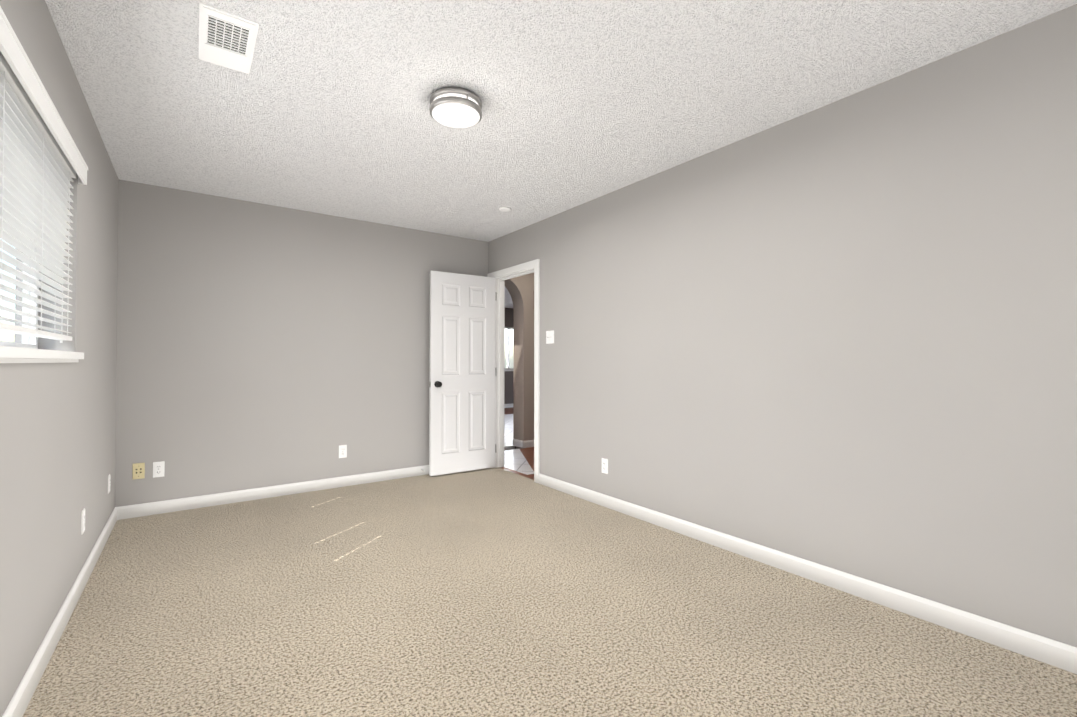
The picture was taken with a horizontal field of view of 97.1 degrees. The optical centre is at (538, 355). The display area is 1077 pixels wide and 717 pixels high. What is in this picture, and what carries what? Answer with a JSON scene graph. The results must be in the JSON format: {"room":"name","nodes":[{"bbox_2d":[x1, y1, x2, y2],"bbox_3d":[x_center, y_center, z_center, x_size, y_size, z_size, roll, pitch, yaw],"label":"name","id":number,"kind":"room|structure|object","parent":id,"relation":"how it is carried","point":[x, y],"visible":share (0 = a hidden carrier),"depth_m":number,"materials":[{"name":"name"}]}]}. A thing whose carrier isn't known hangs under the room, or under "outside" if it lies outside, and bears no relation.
{"room":"empty bedroom","nodes":[
{"label":"empty bedroom","id":0,"kind":"room"},
{"bbox_2d":[0,0,118,716],"bbox_3d":[-1.715,-0.073,1.411,0.200,2.524,5.290,1,-1,-36],"label":"wall","id":1,"kind":"structure","parent":0,"point":[57,441],"depth_m":2.09,"materials":[{"name":"grey paint"}]},
{"bbox_2d":[0,249,38,348],"bbox_3d":[-1.728,-0.466,1.357,0.049,0.882,2.100,1,-1,-36],"label":"window","id":2,"kind":"structure","parent":1,"relation":"in","point":[33,344],"depth_m":2.17,"materials":[{"name":"white glass"}]},
{"bbox_2d":[0,346,83,362],"bbox_3d":[-1.668,0.000,1.394,0.198,0.048,2.160,1,-1,-36],"label":"window sill","id":3,"kind":"structure","parent":1,"relation":"attached to","point":[13,355],"depth_m":1.64,"materials":[{"name":"white wood"}]},
{"bbox_2d":[0,6,87,342],"bbox_3d":[-1.619,-0.498,1.436,0.094,0.866,2.148,1,-1,-36],"label":"window blinds","id":4,"kind":"object","parent":1,"relation":"attached to","point":[42,163],"visible":1,"depth_m":1.72,"materials":[{"name":"white plastic"}]},
{"bbox_2d":[2,506,121,716],"bbox_3d":[-1.628,1.143,1.458,0.014,0.094,5.080,1,-1,-36],"label":"baseboard","id":5,"kind":"structure","parent":1,"relation":"attached to","point":[19,702],"depth_m":1.94,"materials":[{"name":"white wood"}]},
{"bbox_2d":[81,508,84,534],"bbox_3d":[-2.370,0.866,2.480,0.008,0.118,0.070,1,-1,-36],"label":"electrical outlet","id":6,"kind":"object","parent":1,"relation":"attached to","point":[82,521],"visible":0.96,"depth_m":2.46,"materials":[{"name":"white plastic"}]},
{"bbox_2d":[108,474,110,492],"bbox_3d":[-2.922,0.876,3.241,0.008,0.118,0.070,1,-1,-36],"label":"electrical outlet","id":7,"kind":"object","parent":1,"relation":"attached to","point":[109,481],"visible":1,"depth_m":3.23,"materials":[{"name":"white plastic"}]},
{"bbox_2d":[115,179,488,506],"bbox_3d":[-1.876,-0.033,4.495,3.160,2.524,0.105,1,-1,-36],"label":"wall","id":8,"kind":"structure","parent":0,"point":[259,345],"depth_m":4.08,"materials":[{"name":"grey paint"}]},
{"bbox_2d":[132,463,144,479],"bbox_3d":[-3.015,0.875,3.589,0.070,0.118,0.007,1,-1,-36],"label":"outlet","id":9,"kind":"object","parent":8,"relation":"attached to","point":[138,470],"visible":1,"depth_m":3.59,"materials":[{"name":"beige plastic"}]},
{"bbox_2d":[153,461,164,477],"bbox_3d":[-2.919,0.879,3.658,0.070,0.118,0.008,1,-1,-36],"label":"electrical outlet","id":10,"kind":"object","parent":8,"relation":"attached to","point":[158,469],"visible":1,"depth_m":3.66,"materials":[{"name":"white plastic"}]},
{"bbox_2d":[118,465,428,519],"bbox_3d":[-1.821,1.181,4.430,3.130,0.094,0.040,1,-1,-36],"label":"baseboard","id":11,"kind":"structure","parent":8,"relation":"attached to","point":[159,507],"depth_m":4.05,"materials":[{"name":"white wood"}]},
{"bbox_2d":[339,445,346,457],"bbox_3d":[-1.828,0.901,4.448,0.070,0.118,0.008,1,-1,-36],"label":"electrical outlet","id":12,"kind":"object","parent":8,"relation":"attached to","point":[342,451],"visible":1,"depth_m":4.45,"materials":[{"name":"white plastic"}]},
{"bbox_2d":[504,308,513,403],"bbox_3d":[-1.746,0.056,11.465,6.630,2.524,0.200,1,-1,-36],"label":"wall","id":13,"kind":"structure","parent":0,"point":[509,322],"depth_m":12.05,"materials":[{"name":"paint"}]},
{"bbox_2d":[504,327,513,407],"bbox_3d":[-1.725,0.296,11.432,6.230,2.044,0.154,1,-1,-36],"label":"window","id":14,"kind":"structure","parent":13,"relation":"in","point":[508,354],"depth_m":12.18,"materials":[{"name":"white"}]},
{"bbox_2d":[505,287,512,307],"bbox_3d":[-0.332,-1.282,9.530,6.230,0.102,4.620,1,-1,-36],"label":"ceiling","id":15,"kind":"structure","parent":0,"point":[508,302],"depth_m":10.61,"materials":[{"name":"white paint"}]},
{"bbox_2d":[498,467,533,479],"bbox_3d":[-0.199,1.288,4.971,0.075,0.098,0.775,1,-1,-36],"label":"threshold","id":16,"kind":"object","parent":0,"point":[518,473],"visible":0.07,"depth_m":5.03,"materials":[{"name":"brown wood"}]},
{"bbox_2d":[504,407,528,450],"bbox_3d":[-0.332,1.347,9.496,6.230,0.098,4.620,1,-1,-36],"label":"floor","id":17,"kind":"structure","parent":0,"point":[508,428],"depth_m":8.07,"materials":[{"name":"tile"}]},
{"bbox_2d":[505,273,533,440],"bbox_3d":[-0.158,-0.006,6.632,3.130,2.524,0.250,1,-1,-36],"label":"arch","id":18,"kind":"object","parent":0,"point":[520,289],"visible":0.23,"depth_m":6.51,"materials":[{"name":"beige paint"}]},
{"bbox_2d":[513,438,533,447],"bbox_3d":[0.172,1.212,6.848,1.124,0.094,0.264,1,-1,-36],"label":"baseboard","id":19,"kind":"structure","parent":18,"relation":"attached to","point":[523,444],"depth_m":6.48,"materials":[{"name":"white wood"}]},
{"bbox_2d":[23,467,1076,716],"bbox_3d":[-0.423,1.252,2.330,3.390,0.102,5.290,1,-1,-36],"label":"floor carpet","id":20,"kind":"object","parent":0,"point":[497,591],"visible":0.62,"depth_m":2.09,"materials":[{"name":"beige carpet"}]},
{"bbox_2d":[312,497,380,560],"bbox_3d":[-1.465,1.214,3.425,0.399,0.001,1.373,1,-1,-36],"label":"sunlight patches","id":21,"kind":"object","parent":20,"relation":"on","point":[341,532],"visible":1,"depth_m":3.13,"materials":[{"name":"carpet"}]},
{"bbox_2d":[45,0,1076,241],"bbox_3d":[-0.393,-1.384,2.386,3.465,0.123,5.290,1,-1,-36],"label":"ceiling","id":22,"kind":"structure","parent":0,"point":[323,107],"depth_m":2.35,"materials":[{"name":"white paint"}]},
{"bbox_2d":[198,2,258,73],"bbox_3d":[-1.319,-1.322,2.015,0.195,0.014,0.412,1,-1,-36],"label":"ceiling vent","id":23,"kind":"object","parent":22,"relation":"in","point":[227,39],"visible":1,"depth_m":1.98,"materials":[{"name":"white plastic"}]},
{"bbox_2d":[429,87,481,127],"bbox_3d":[-0.427,-1.272,2.464,0.268,0.099,0.268,1,-1,-36],"label":"flush-mount ceiling light","id":24,"kind":"object","parent":22,"relation":"attached to","point":[457,107],"visible":1,"depth_m":2.39,"materials":[{"name":"white glass"}]},
{"bbox_2d":[499,207,510,211],"bbox_3d":[-0.298,-1.294,4.233,0.110,0.011,0.110,1,-1,-36],"label":"ceiling detector","id":25,"kind":"object","parent":22,"relation":"attached to","point":[505,209],"visible":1,"depth_m":4.21,"materials":[{"name":"white plastic"}]},
{"bbox_2d":[489,4,1076,646],"bbox_3d":[0.967,-0.048,3.354,0.105,2.524,5.290,1,-1,-36],"label":"wall","id":26,"kind":"structure","parent":0,"point":[839,334],"depth_m":2.37,"materials":[{"name":"grey paint"}]},
{"bbox_2d":[429,271,496,476],"bbox_3d":[-0.784,0.186,5.023,0.757,2.075,0.171,1,-1,-34],"label":"door","id":27,"kind":"structure","parent":26,"relation":"in","point":[462,409],"depth_m":4.99,"materials":[{"name":"white wood"}]},
{"bbox_2d":[487,259,539,482],"bbox_3d":[-0.234,0.156,5.010,0.137,2.158,0.979,1,-1,-36],"label":"door frame","id":28,"kind":"structure","parent":26,"relation":"attached to","point":[503,275],"depth_m":5.17,"materials":[{"name":"white wood"}]},
{"bbox_2d":[546,330,553,343],"bbox_3d":[0.106,-0.168,4.446,0.009,0.121,0.118,1,-1,-36],"label":"light switch","id":29,"kind":"object","parent":26,"relation":"attached to","point":[549,337],"visible":1,"depth_m":4.44,"materials":[{"name":"white plastic"}]},
{"bbox_2d":[602,458,607,473],"bbox_3d":[0.534,0.896,3.843,0.008,0.118,0.070,1,-1,-36],"label":"electrical outlet","id":30,"kind":"object","parent":26,"relation":"attached to","point":[605,466],"visible":1,"depth_m":3.83,"materials":[{"name":"white plastic"}]},
{"bbox_2d":[538,473,1076,673],"bbox_3d":[1.207,1.161,2.906,0.014,0.094,4.098,1,-1,-36],"label":"baseboard","id":31,"kind":"structure","parent":26,"relation":"attached to","point":[1036,647],"depth_m":2.35,"materials":[{"name":"white wood"}]},
{"label":"outside","id":32,"kind":"structure","parent":0,"visible":0},
{"bbox_2d":[520,447,533,476],"bbox_3d":[1.078,1.294,5.425,2.525,0.098,3.130,1,-1,-36],"label":"floor","id":33,"kind":"structure","parent":32,"point":[528,453],"depth_m":5.93,"materials":[{"name":"brown wood"}]},
{"bbox_2d":[504,449,533,474],"bbox_3d":[-0.188,1.271,5.656,0.745,0.048,1.270,1,-1,-36],"label":"inlay","id":34,"kind":"object","parent":33,"relation":"in","point":[515,459],"visible":0.43,"depth_m":5.52,"materials":[{"name":"white tile"}]}
]}

